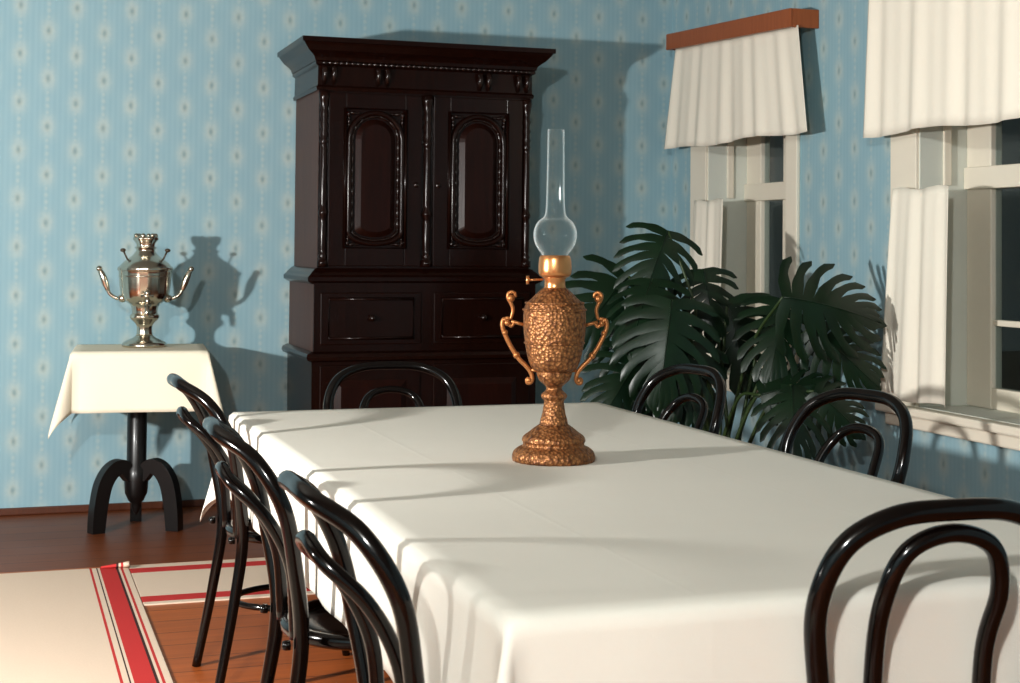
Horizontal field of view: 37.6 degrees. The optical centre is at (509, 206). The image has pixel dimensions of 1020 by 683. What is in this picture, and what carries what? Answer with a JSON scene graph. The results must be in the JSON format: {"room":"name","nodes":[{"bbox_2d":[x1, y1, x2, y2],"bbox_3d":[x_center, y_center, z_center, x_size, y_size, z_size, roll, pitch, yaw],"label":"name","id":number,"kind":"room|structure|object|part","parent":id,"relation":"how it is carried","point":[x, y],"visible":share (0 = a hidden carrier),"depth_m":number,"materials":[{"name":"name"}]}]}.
{"room":"dining room","nodes":[
{"label":"dining room","id":0,"kind":"room"},
{"bbox_2d":[0,505,392,682],"bbox_3d":[-0.292,1.385,1.416,7.205,0.100,12.330,1,-2,-19],"label":"floor","id":1,"kind":"structure","parent":0,"point":[57,541],"depth_m":6.08,"materials":[{"name":"brown wood"}]},
{"bbox_2d":[0,561,172,682],"bbox_3d":[-1.256,1.361,3.442,1.126,0.038,4.985,1,-2,-19],"label":"runner rug","id":2,"kind":"object","parent":1,"relation":"on","point":[92,625],"visible":1,"depth_m":4.99,"materials":[{"name":"beige fabric"}]},
{"bbox_2d":[87,412,182,534],"bbox_3d":[-1.700,1.056,6.835,0.560,0.818,0.480,1,-2,-14],"label":"pedestal stand","id":3,"kind":"object","parent":1,"relation":"on","point":[136,471],"visible":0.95,"depth_m":6.77,"materials":[{"name":"black wood"}]},
{"bbox_3d":[-1.791,1.302,6.747,0.220,0.320,0.052,2,-2,-44],"label":"leg","id":4,"kind":"part","parent":3,"relation":"part of","materials":[{"name":"black wood"}]},
{"bbox_2d":[48,344,223,437],"bbox_3d":[-1.692,0.827,6.843,0.762,0.366,0.676,1,-2,-14],"label":"cloth","id":5,"kind":"object","parent":3,"relation":"on","point":[98,378],"visible":0.89,"depth_m":6.58,"materials":[{"name":"white fabric"}]},
{"bbox_2d":[96,233,193,347],"bbox_3d":[-1.683,0.383,6.899,0.362,0.522,0.268,0,-2,25],"label":"samovar","id":6,"kind":"object","parent":5,"relation":"on","point":[144,277],"visible":1,"depth_m":6.84,"materials":[{"name":"silver metal"}]},
{"bbox_3d":[-1.807,0.407,6.875,0.099,0.063,0.046,1,-2,-11],"label":"handle","id":7,"kind":"part","parent":6,"relation":"part of","materials":[{"name":"silver metal"}]},
{"bbox_3d":[-1.768,0.221,6.867,0.042,0.062,0.026,1,-2,-11],"label":"lid knob","id":8,"kind":"part","parent":6,"relation":"part of","materials":[{"name":"silver metal"}]},
{"bbox_3d":[-1.684,0.541,6.895,0.133,0.100,0.137,1,-2,-11],"label":"stem","id":9,"kind":"part","parent":6,"relation":"part of","materials":[{"name":"silver metal"}]},
{"bbox_3d":[-1.682,0.231,6.903,0.238,0.094,0.238,1,-2,-11],"label":"lid","id":10,"kind":"part","parent":6,"relation":"part of","materials":[{"name":"silver metal"}]},
{"bbox_3d":[-1.681,0.155,6.905,0.116,0.066,0.108,1,-2,-11],"label":"teapot crown","id":11,"kind":"part","parent":6,"relation":"part of","materials":[{"name":"silver metal"}]},
{"bbox_2d":[141,290,153,317],"bbox_3d":[-1.644,0.439,6.773,0.057,0.125,0.093,1,-2,-19],"label":"samovar spigot","id":12,"kind":"object","parent":6,"relation":"on","point":[147,296],"depth_m":6.79,"materials":[{"name":"silver metal"}]},
{"bbox_3d":[-1.587,0.223,6.901,0.042,0.062,0.026,1,-2,-11],"label":"lid knob","id":13,"kind":"part","parent":6,"relation":"part of","materials":[{"name":"silver metal"}]},
{"bbox_3d":[-1.560,0.411,6.922,0.099,0.063,0.046,1,-2,-11],"label":"handle","id":14,"kind":"part","parent":6,"relation":"part of","materials":[{"name":"silver metal"}]},
{"bbox_3d":[-1.734,1.307,6.941,0.052,0.320,0.220,1,-2,-14],"label":"leg","id":15,"kind":"part","parent":3,"relation":"part of","materials":[{"name":"black wood"}]},
{"bbox_3d":[-1.704,1.038,6.835,0.180,0.728,0.180,1,-2,-14],"label":"post","id":16,"kind":"part","parent":3,"relation":"part of","materials":[{"name":"black wood"}]},
{"bbox_3d":[-1.594,1.305,6.795,0.220,0.320,0.052,0,-2,16],"label":"leg","id":17,"kind":"part","parent":3,"relation":"part of","materials":[{"name":"black wood"}]},
{"bbox_2d":[129,557,314,605],"bbox_3d":[-0.455,1.451,6.006,2.042,0.006,0.685,1,-2,-19],"label":"runner rug","id":18,"kind":"object","parent":1,"relation":"on","point":[180,582],"visible":0.24,"depth_m":5.73,"materials":[{"name":"beige fabric"}]},
{"bbox_2d":[166,373,349,682],"bbox_3d":[-0.728,0.957,4.503,0.598,0.915,0.473,1,-2,-21],"label":"bentwood chair","id":19,"kind":"object","parent":1,"relation":"on","point":[240,528],"visible":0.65,"depth_m":4.35,"materials":[{"name":"black wood"}]},
{"bbox_3d":[-0.651,0.969,4.532,0.416,0.032,0.416,1,-2,-21],"label":"seat","id":20,"kind":"part","parent":19,"relation":"part of","materials":[{"name":"black wood"}]},
{"bbox_3d":[-0.651,0.970,4.532,0.348,0.011,0.348,1,-2,-21],"label":"seat panel","id":21,"kind":"part","parent":19,"relation":"part of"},
{"bbox_3d":[-0.542,1.199,4.717,0.035,0.445,0.099,0,-2,33],"label":"leg","id":22,"kind":"part","parent":19,"relation":"part of","materials":[{"name":"black wood"}]},
{"bbox_2d":[202,416,351,682],"bbox_3d":[-0.392,0.931,3.382,0.598,0.915,0.473,1,-2,-17],"label":"bentwood chair","id":23,"kind":"object","parent":1,"relation":"on","point":[305,622],"visible":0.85,"depth_m":3.23,"materials":[{"name":"black wood"}]},
{"bbox_3d":[-0.314,0.943,3.406,0.416,0.032,0.416,1,-2,-17],"label":"seat","id":24,"kind":"part","parent":23,"relation":"part of","materials":[{"name":"black wood"}]},
{"bbox_3d":[-0.314,0.943,3.406,0.348,0.011,0.348,1,-2,-17],"label":"seat panel","id":25,"kind":"part","parent":23,"relation":"part of","materials":[{"name":"black wood"}]},
{"bbox_2d":[277,470,424,682],"bbox_3d":[-0.099,0.913,2.597,0.598,0.915,0.473,1,-2,-19],"label":"bentwood chair","id":26,"kind":"object","parent":1,"relation":"on","point":[366,621],"visible":1,"depth_m":2.44,"materials":[{"name":"black wood"}]},
{"bbox_2d":[323,361,461,409],"bbox_3d":[-0.392,1.000,5.267,0.510,0.874,0.559,1,-2,-12],"label":"bentwood chair","id":27,"kind":"object","parent":1,"relation":"on","point":[331,390],"visible":0.3,"depth_m":5.50,"materials":[{"name":"black wood"}]},
{"bbox_2d":[277,35,555,410],"bbox_3d":[-0.485,0.354,7.414,1.250,2.272,0.676,1,-2,-19],"label":"cupboard","id":28,"kind":"object","parent":1,"relation":"on","point":[412,158],"visible":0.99,"depth_m":7.16,"materials":[{"name":"brown wood"}]},
{"bbox_3d":[-0.656,0.527,7.054,0.489,0.245,0.020,1,-2,-19],"label":"drawer","id":29,"kind":"part","parent":28,"relation":"part of","materials":[{"name":"brown wood"}]},
{"bbox_3d":[-0.660,1.041,7.041,0.489,0.595,0.020,1,-2,-19],"label":"door","id":30,"kind":"part","parent":28,"relation":"part of","materials":[{"name":"brown wood"}]},
{"bbox_3d":[-0.655,1.041,7.024,0.349,0.455,0.016,1,-2,-19],"label":"raised panel","id":31,"kind":"part","parent":28,"relation":"part of","materials":[{"name":"brown wood"}]},
{"bbox_3d":[-0.652,0.526,7.043,0.416,0.200,0.016,1,-2,-19],"label":"drawer moulding","id":32,"kind":"part","parent":28,"relation":"part of","materials":[{"name":"brown wood"}]},
{"bbox_3d":[-0.647,0.523,7.027,0.032,0.032,0.038,1,-2,-19],"label":"knob","id":33,"kind":"part","parent":28,"relation":"part of","materials":[{"name":"metal"}]},
{"bbox_3d":[-0.643,-0.127,7.107,0.452,0.815,0.028,1,-2,-19],"label":"door","id":34,"kind":"part","parent":28,"relation":"part of","materials":[{"name":"brown wood"}]},
{"bbox_3d":[-0.639,-0.135,7.095,0.192,0.560,0.019,1,-2,-19],"label":"raised panel","id":35,"kind":"part","parent":28,"relation":"part of","materials":[{"name":"brown wood"}]},
{"bbox_3d":[-0.638,-0.134,7.092,0.312,0.665,0.018,1,-2,-19],"label":"square moulding","id":36,"kind":"part","parent":28,"relation":"part of","materials":[{"name":"brown wood"}]},
{"bbox_3d":[-0.638,-0.135,7.094,0.281,0.645,0.025,1,-2,-19],"label":"arched moulding","id":37,"kind":"part","parent":28,"relation":"part of","materials":[{"name":"brown wood"}]},
{"bbox_3d":[-0.496,1.045,7.408,1.170,0.710,0.649,1,-2,-19],"label":"drawer moulding","id":38,"kind":"part","parent":28,"relation":"part of","materials":[{"name":"brown wood"}]},
{"bbox_3d":[-0.492,0.340,7.436,1.158,0.081,0.630,1,-2,-19],"label":"waist moulding","id":39,"kind":"part","parent":28,"relation":"part of","materials":[{"name":"brown wood"}]},
{"bbox_3d":[-0.476,-0.725,7.442,1.250,0.114,0.676,1,-2,-19],"label":"cornice","id":40,"kind":"part","parent":28,"relation":"part of","materials":[{"name":"brown wood"}]},
{"bbox_3d":[-0.401,0.864,7.141,1.096,1.000,0.018,1,-2,-19],"label":"frame","id":41,"kind":"part","parent":28,"relation":"part of","materials":[{"name":"brown wood"}]},
{"bbox_3d":[-0.404,-0.118,7.201,1.052,0.855,0.016,1,-2,-19],"label":"frame","id":42,"kind":"part","parent":28,"relation":"part of","materials":[{"name":"brown wood"}]},
{"bbox_3d":[-0.158,-0.119,7.272,0.452,0.815,0.028,1,-2,-19],"label":"door","id":43,"kind":"part","parent":28,"relation":"part of","materials":[{"name":"brown wood"}]},
{"bbox_3d":[-0.154,-0.126,7.260,0.192,0.560,0.019,1,-2,-19],"label":"raised panel","id":44,"kind":"part","parent":28,"relation":"part of","materials":[{"name":"brown wood"}]},
{"bbox_3d":[-0.154,-0.126,7.259,0.281,0.645,0.025,1,-2,-19],"label":"arched moulding","id":45,"kind":"part","parent":28,"relation":"part of","materials":[{"name":"brown wood"}]},
{"bbox_3d":[-0.153,-0.125,7.257,0.312,0.665,0.018,1,-2,-19],"label":"square moulding","id":46,"kind":"part","parent":28,"relation":"part of","materials":[{"name":"brown wood"}]},
{"bbox_3d":[-0.141,1.051,7.218,0.489,0.595,0.020,1,-2,-19],"label":"door","id":47,"kind":"part","parent":28,"relation":"part of","materials":[{"name":"brown wood"}]},
{"bbox_3d":[-0.136,0.536,7.231,0.489,0.245,0.020,1,-2,-19],"label":"drawer","id":48,"kind":"part","parent":28,"relation":"part of","materials":[{"name":"brown wood"}]},
{"bbox_3d":[-0.135,1.050,7.201,0.349,0.455,0.016,1,-2,-19],"label":"raised panel","id":49,"kind":"part","parent":28,"relation":"part of","materials":[{"name":"brown wood"}]},
{"bbox_3d":[-0.133,0.535,7.220,0.416,0.200,0.016,1,-2,-19],"label":"drawer moulding","id":50,"kind":"part","parent":28,"relation":"part of","materials":[{"name":"brown wood"}]},
{"bbox_3d":[-0.127,0.533,7.204,0.032,0.032,0.038,1,-2,-19],"label":"knob","id":51,"kind":"part","parent":28,"relation":"part of","materials":[{"name":"metal"}]},
{"bbox_2d":[631,363,726,434],"bbox_3d":[0.388,0.976,4.835,0.559,0.915,0.473,1,-2,-30],"label":"bentwood chair","id":52,"kind":"object","parent":1,"relation":"on","point":[715,375],"visible":0.27,"depth_m":4.95,"materials":[{"name":"black wood"}]},
{"bbox_2d":[565,222,886,459],"bbox_3d":[0.837,0.765,6.133,1.376,1.407,0.581,0,-2,13],"label":"monstera","id":53,"kind":"object","parent":1,"relation":"on","point":[649,332],"visible":0.72,"depth_m":5.98,"materials":[{"name":"plant"}]},
{"bbox_2d":[780,387,912,483],"bbox_3d":[0.761,0.957,4.004,0.559,0.915,0.473,1,-2,-32],"label":"bentwood chair","id":54,"kind":"object","parent":1,"relation":"on","point":[902,412],"visible":0.35,"depth_m":4.12,"materials":[{"name":"black wood"}]},
{"bbox_2d":[803,497,1019,682],"bbox_3d":[0.616,0.915,2.532,0.474,0.918,0.509,1,-2,-17],"label":"bentwood chair","id":55,"kind":"object","parent":1,"relation":"on","point":[877,524],"visible":1,"depth_m":2.30,"materials":[{"name":"black wood"}]},
{"bbox_3d":[0.152,1.027,3.739,1.268,0.746,2.792,1,-2,-19],"label":"dining table","id":56,"kind":"object","parent":1,"relation":"on","visible":0},
{"bbox_2d":[200,402,1019,682],"bbox_3d":[0.154,0.831,3.744,1.459,0.368,2.983,1,-2,-19],"label":"tablecloth","id":57,"kind":"object","parent":56,"relation":"on","point":[680,553],"visible":0.83,"depth_m":2.73,"materials":[{"name":"white fabric"}]},
{"bbox_2d":[500,129,608,465],"bbox_3d":[0.115,0.225,3.838,0.213,0.848,0.213,2,-2,-42],"label":"oil lamp","id":58,"kind":"object","parent":57,"relation":"on","point":[554,324],"visible":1,"depth_m":3.79,"materials":[{"name":"brown metal"}]},
{"bbox_3d":[0.024,0.335,3.836,0.100,0.242,0.020,0,-2,0],"label":"handle","id":59,"kind":"part","parent":58,"relation":"part of","materials":[{"name":"brown metal"}]},
{"bbox_3d":[0.064,0.188,3.833,0.044,0.022,0.022,0,-2,0],"label":"wick knob","id":60,"kind":"part","parent":58,"relation":"part of","materials":[{"name":"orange metal"}]},
{"bbox_3d":[0.113,0.487,3.831,0.090,0.142,0.090,0,-2,0],"label":"stem","id":61,"kind":"part","parent":58,"relation":"part of","materials":[{"name":"brown metal"}]},
{"bbox_3d":[0.116,0.154,3.840,0.086,0.058,0.086,0,-2,0],"label":"burner","id":62,"kind":"part","parent":58,"relation":"part of","materials":[{"name":"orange metal"}]},
{"bbox_3d":[0.204,0.337,3.835,0.100,0.242,0.020,0,-2,0],"label":"handle","id":63,"kind":"part","parent":58,"relation":"part of","materials":[{"name":"brown metal"}]},
{"bbox_2d":[0,0,672,507],"bbox_3d":[-2.255,0.045,7.251,7.205,2.850,0.120,1,-2,-19],"label":"wall","id":64,"kind":"structure","parent":0,"point":[174,120],"depth_m":7.43,"materials":[{"name":"paper"}]},
{"bbox_2d":[0,499,231,515],"bbox_3d":[-2.340,1.449,7.117,6.805,0.035,0.018,1,-2,-19],"label":"baseboard","id":65,"kind":"structure","parent":64,"relation":"attached to","point":[197,502],"depth_m":7.20,"materials":[{"name":"brown wood"}]},
{"bbox_2d":[671,0,1019,501],"bbox_3d":[2.988,-0.032,2.567,0.300,2.850,12.130,1,-2,-19],"label":"wall","id":66,"kind":"structure","parent":0,"point":[845,175],"depth_m":6.56,"materials":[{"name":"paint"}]},
{"bbox_2d":[666,8,818,50],"bbox_3d":[1.120,-0.867,7.402,0.150,0.140,1.330,1,-2,-19],"label":"curtain rod","id":67,"kind":"object","parent":66,"relation":"attached to","point":[790,17],"visible":0.93,"depth_m":7.15,"materials":[{"name":"brown wood"}]},
{"bbox_2d":[664,25,806,148],"bbox_3d":[1.083,-0.587,7.341,0.035,0.548,1.500,1,-2,-19],"label":"curtain valance","id":68,"kind":"object","parent":67,"relation":"hanging from","point":[727,90],"visible":0.98,"depth_m":7.29,"materials":[{"name":"white fabric"}]},
{"bbox_2d":[689,28,799,397],"bbox_3d":[1.262,0.037,7.504,0.345,1.780,1.210,1,-2,-19],"label":"window","id":69,"kind":"structure","parent":66,"relation":"in","point":[737,172],"depth_m":7.83,"materials":[{"name":"white paint"}]},
{"bbox_2d":[690,198,722,359],"bbox_3d":[1.000,0.388,7.686,0.046,0.857,0.400,1,-2,-19],"label":"curtain","id":70,"kind":"object","parent":69,"relation":"hanging from","point":[708,215],"visible":0.48,"depth_m":7.66,"materials":[{"name":"white fabric"}]},
{"bbox_3d":[1.290,-0.403,7.476,0.035,0.700,0.824,1,-2,-19],"label":"frame","id":71,"kind":"part","parent":69,"relation":"part of","materials":[{"name":"white paint"}]},
{"bbox_3d":[1.131,0.880,7.440,0.085,0.089,1.210,1,-2,-19],"label":"sill","id":72,"kind":"part","parent":69,"relation":"part of","materials":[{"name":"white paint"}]},
{"bbox_3d":[1.402,0.047,7.504,0.080,1.581,0.824,1,-2,-19],"label":"frame","id":73,"kind":"part","parent":69,"relation":"part of","materials":[{"name":"white paint"}]},
{"bbox_2d":[875,121,1019,450],"bbox_3d":[1.875,-0.004,5.706,0.345,1.780,1.210,1,-2,-19],"label":"window","id":74,"kind":"structure","parent":66,"relation":"in","point":[967,160],"depth_m":6.02,"materials":[{"name":"white paint"}]},
{"bbox_3d":[1.765,-0.039,5.664,0.020,1.715,1.130,1,-2,-19],"label":"trim","id":75,"kind":"part","parent":74,"relation":"part of","materials":[{"name":"white paint"}]},
{"bbox_2d":[880,185,948,406],"bbox_3d":[1.602,0.347,5.925,0.042,0.857,0.446,1,-2,-19],"label":"curtain","id":76,"kind":"object","parent":74,"relation":"hanging from","point":[914,336],"visible":1,"depth_m":5.93,"materials":[{"name":"white fabric"}]},
{"bbox_3d":[1.744,0.839,5.642,0.085,0.089,1.210,1,-2,-19],"label":"sill","id":77,"kind":"part","parent":74,"relation":"part of","materials":[{"name":"white paint"}]},
{"bbox_3d":[1.902,-0.445,5.678,0.035,0.700,0.824,1,-2,-19],"label":"frame","id":78,"kind":"part","parent":74,"relation":"part of","materials":[{"name":"white paint"}]},
{"bbox_3d":[2.014,0.005,5.706,0.080,1.581,0.824,1,-2,-19],"label":"frame","id":79,"kind":"part","parent":74,"relation":"part of","materials":[{"name":"white paint"}]},
{"bbox_3d":[1.752,-1.170,5.559,0.150,0.120,1.500,1,-2,-19],"label":"curtain pelmet","id":80,"kind":"object","parent":66,"relation":"attached to","visible":0},
{"bbox_2d":[863,0,1019,137],"bbox_3d":[1.709,-0.720,5.510,0.037,0.843,1.455,1,-2,-19],"label":"curtain valance","id":81,"kind":"object","parent":80,"relation":"hanging from","point":[929,63],"visible":1,"depth_m":5.70,"materials":[{"name":"white fabric"}]},
{"label":"outside","id":82,"kind":"structure","parent":0,"visible":0},
{"bbox_2d":[1002,351,1019,389],"bbox_3d":[10.812,2.848,11.543,32.000,0.100,45.000,1,-2,-19],"label":"ground","id":83,"kind":"structure","parent":82,"point":[1010,360],"depth_m":29.92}
]}

